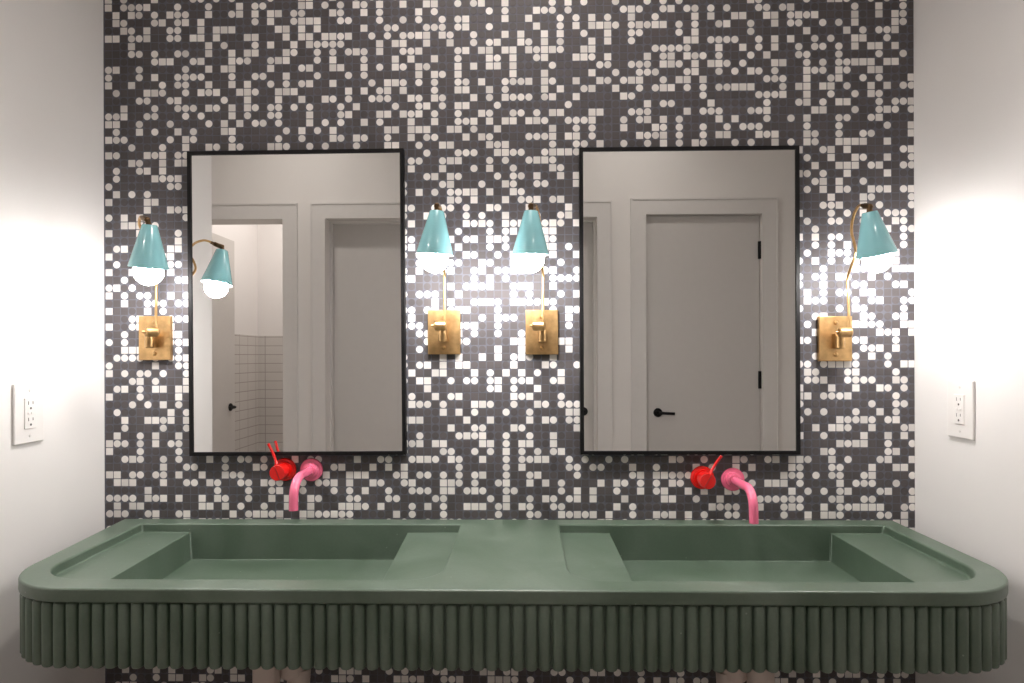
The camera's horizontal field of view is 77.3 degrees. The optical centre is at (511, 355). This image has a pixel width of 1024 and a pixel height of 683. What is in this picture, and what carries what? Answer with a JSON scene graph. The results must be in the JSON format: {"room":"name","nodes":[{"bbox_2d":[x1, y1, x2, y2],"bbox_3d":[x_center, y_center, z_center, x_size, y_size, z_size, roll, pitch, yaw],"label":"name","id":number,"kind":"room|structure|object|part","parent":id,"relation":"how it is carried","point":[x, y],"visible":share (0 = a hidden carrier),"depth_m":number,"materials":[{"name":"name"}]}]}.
{"room":"bathroom","nodes":[
{"label":"bathroom","id":0,"kind":"room"},
{"bbox_2d":[0,0,104,682],"bbox_3d":[-1.646,-0.094,0.661,1.125,2.750,2.040,0,0,1],"label":"wall","id":1,"kind":"structure","parent":0,"point":[52,489],"depth_m":1.48,"materials":[{"name":"white paint"}]},
{"bbox_2d":[12,383,43,444],"bbox_3d":[-1.063,0.126,1.410,0.010,0.131,0.085,0,0,1],"label":"wall outlet","id":2,"kind":"object","parent":1,"relation":"attached to","point":[27,399],"visible":1,"depth_m":1.40,"materials":[{"name":"white plastic"}]},
{"bbox_2d":[103,0,914,682],"bbox_3d":[-0.018,-0.099,1.710,2.330,2.750,0.121,0,0,1],"label":"wall","id":3,"kind":"structure","parent":0,"point":[491,106],"depth_m":1.65,"materials":[{"name":"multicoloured tile"}]},
{"bbox_2d":[127,215,172,359],"bbox_3d":[-0.879,-0.159,1.564,0.085,0.339,0.258,0,0,-24],"label":"wall sconce","id":4,"kind":"object","parent":3,"relation":"attached to","point":[148,260],"visible":1,"depth_m":1.48,"materials":[{"name":"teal metal"}]},
{"bbox_3d":[-0.843,-0.251,1.485,0.084,0.107,0.084,0,0,1],"label":"lamp shade","id":5,"kind":"part","parent":4,"relation":"part of","materials":[{"name":"teal metal"}]},
{"bbox_3d":[-0.872,-0.195,1.548,0.041,0.268,0.143,0,0,-7],"label":"arm","id":6,"kind":"part","parent":4,"relation":"part of","materials":[{"name":"gold metal"}]},
{"bbox_3d":[-0.844,-0.210,1.486,0.063,0.093,0.063,0,0,1],"label":"light bulb","id":7,"kind":"part","parent":4,"relation":"part of","materials":[{"name":"white glass"}]},
{"bbox_2d":[267,443,295,480],"bbox_3d":[-0.590,0.272,1.633,0.061,0.104,0.055,0,0,1],"label":"mixer valve","id":8,"kind":"object","parent":3,"relation":"attached to","point":[284,469],"visible":1,"depth_m":1.62,"materials":[{"name":"red paint"}]},
{"bbox_3d":[-0.606,0.254,1.625,0.031,0.068,0.014,0,0,1],"label":"lever","id":9,"kind":"part","parent":8,"relation":"part of","materials":[{"name":"red paint"}]},
{"bbox_3d":[-0.590,0.294,1.629,0.040,0.040,0.044,0,0,1],"label":"knob","id":10,"kind":"part","parent":8,"relation":"part of","materials":[{"name":"red paint"}]},
{"bbox_2d":[187,148,406,455],"bbox_3d":[-0.554,-0.137,1.650,0.558,0.784,0.019,0,0,1],"label":"wall mirror","id":11,"kind":"object","parent":3,"relation":"attached to","point":[297,263],"visible":1,"depth_m":1.64,"materials":[{"name":"black mirror"}]},
{"bbox_2d":[289,458,322,510],"bbox_3d":[-0.520,0.316,1.584,0.059,0.102,0.151,0,0,1],"label":"spout","id":12,"kind":"object","parent":3,"relation":"attached to","point":[311,469],"visible":1,"depth_m":1.58,"materials":[{"name":"pink paint"}]},
{"bbox_2d":[416,203,460,353],"bbox_3d":[-0.175,-0.181,1.535,0.086,0.353,0.236,0,0,1],"label":"wall sconce","id":13,"kind":"object","parent":3,"relation":"attached to","point":[434,247],"visible":1,"depth_m":1.46,"materials":[{"name":"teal metal"}]},
{"bbox_3d":[-0.177,-0.237,1.460,0.063,0.092,0.063,0,0,1],"label":"light bulb","id":14,"kind":"part","parent":13,"relation":"part of","materials":[{"name":"white glass"}]},
{"bbox_3d":[-0.176,-0.279,1.459,0.085,0.105,0.085,0,0,1],"label":"lamp shade","id":15,"kind":"part","parent":13,"relation":"part of","materials":[{"name":"teal metal"}]},
{"bbox_3d":[-0.168,-0.216,1.536,0.010,0.282,0.119,0,0,1],"label":"arm","id":16,"kind":"part","parent":13,"relation":"part of","materials":[{"name":"gold metal"}]},
{"bbox_2d":[18,519,1007,673],"bbox_3d":[-0.024,0.496,1.400,1.980,0.149,0.502,0,0,1],"label":"double sink","id":17,"kind":"object","parent":3,"relation":"attached to","point":[840,596],"visible":1,"depth_m":1.17,"materials":[{"name":"green concrete"}]},
{"bbox_2d":[252,666,310,682],"bbox_3d":[-0.513,0.717,1.544,0.105,0.292,0.246,0,0,16],"label":"drain pipe","id":18,"kind":"object","parent":17,"relation":"attached to","point":[259,675],"visible":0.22,"depth_m":1.46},
{"bbox_2d":[716,669,774,682],"bbox_3d":[0.530,0.714,1.526,0.120,0.292,0.230,0,0,1],"label":"drain pipe","id":19,"kind":"object","parent":17,"relation":"attached to","point":[739,676],"visible":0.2,"depth_m":1.45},
{"bbox_2d":[512,203,557,354],"bbox_3d":[0.057,-0.180,1.535,0.085,0.353,0.242,0,0,11],"label":"wall sconce","id":20,"kind":"object","parent":3,"relation":"attached to","point":[530,248],"visible":1,"depth_m":1.46,"materials":[{"name":"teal metal"}]},
{"bbox_3d":[0.042,-0.236,1.458,0.063,0.092,0.063,0,0,1],"label":"light bulb","id":21,"kind":"part","parent":20,"relation":"part of","materials":[{"name":"white glass"}]},
{"bbox_3d":[0.042,-0.278,1.458,0.085,0.104,0.085,0,0,1],"label":"lamp shade","id":22,"kind":"part","parent":20,"relation":"part of","materials":[{"name":"teal metal"}]},
{"bbox_3d":[0.064,-0.215,1.532,0.010,0.282,0.119,0,0,14],"label":"arm","id":23,"kind":"part","parent":20,"relation":"part of","materials":[{"name":"gold metal"}]},
{"bbox_2d":[579,145,800,454],"bbox_3d":[0.450,-0.140,1.631,0.555,0.781,0.019,0,0,1],"label":"wall mirror","id":24,"kind":"object","parent":3,"relation":"attached to","point":[689,256],"visible":1,"depth_m":1.62,"materials":[{"name":"black mirror"}]},
{"bbox_2d":[690,455,722,488],"bbox_3d":[0.492,0.294,1.613,0.071,0.093,0.055,0,0,1],"label":"mixer valve","id":25,"kind":"object","parent":3,"relation":"attached to","point":[702,477],"visible":1,"depth_m":1.60,"materials":[{"name":"red paint"}]},
{"bbox_3d":[0.487,0.311,1.608,0.040,0.040,0.044,0,0,1],"label":"knob","id":26,"kind":"part","parent":25,"relation":"part of","materials":[{"name":"red paint"}]},
{"bbox_3d":[0.508,0.277,1.604,0.039,0.058,0.014,0,0,1],"label":"lever","id":27,"kind":"part","parent":25,"relation":"part of","materials":[{"name":"red paint"}]},
{"bbox_2d":[721,468,758,523],"bbox_3d":[0.563,0.339,1.564,0.059,0.106,0.151,0,0,1],"label":"spout","id":28,"kind":"object","parent":3,"relation":"attached to","point":[732,479],"visible":1,"depth_m":1.55,"materials":[{"name":"pink paint"}]},
{"bbox_2d":[817,203,897,360],"bbox_3d":[0.827,-0.171,1.528,0.084,0.369,0.219,0,0,-4],"label":"wall sconce","id":29,"kind":"object","parent":3,"relation":"attached to","point":[875,246],"visible":1,"depth_m":1.53,"materials":[{"name":"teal metal"}]},
{"bbox_3d":[0.820,-0.207,1.524,0.010,0.298,0.106,0,0,7],"label":"arm","id":30,"kind":"part","parent":29,"relation":"part of","materials":[{"name":"gold metal"}]},
{"bbox_3d":[0.832,-0.276,1.461,0.083,0.110,0.084,0,0,1],"label":"lamp shade","id":31,"kind":"part","parent":29,"relation":"part of","materials":[{"name":"teal metal"}]},
{"bbox_3d":[0.834,-0.237,1.462,0.063,0.092,0.063,0,0,1],"label":"light bulb","id":32,"kind":"part","parent":29,"relation":"part of","materials":[{"name":"white glass"}]},
{"bbox_2d":[913,0,1023,682],"bbox_3d":[1.484,-0.103,0.602,0.955,2.750,2.040,0,0,1],"label":"wall","id":33,"kind":"structure","parent":0,"point":[969,54],"depth_m":1.42,"materials":[{"name":"white paint"}]},
{"bbox_2d":[948,380,974,439],"bbox_3d":[1.017,0.121,1.453,0.010,0.131,0.085,0,0,1],"label":"wall outlet","id":34,"kind":"object","parent":33,"relation":"attached to","point":[961,394],"visible":1,"depth_m":1.44,"materials":[{"name":"white plastic"}]}
]}

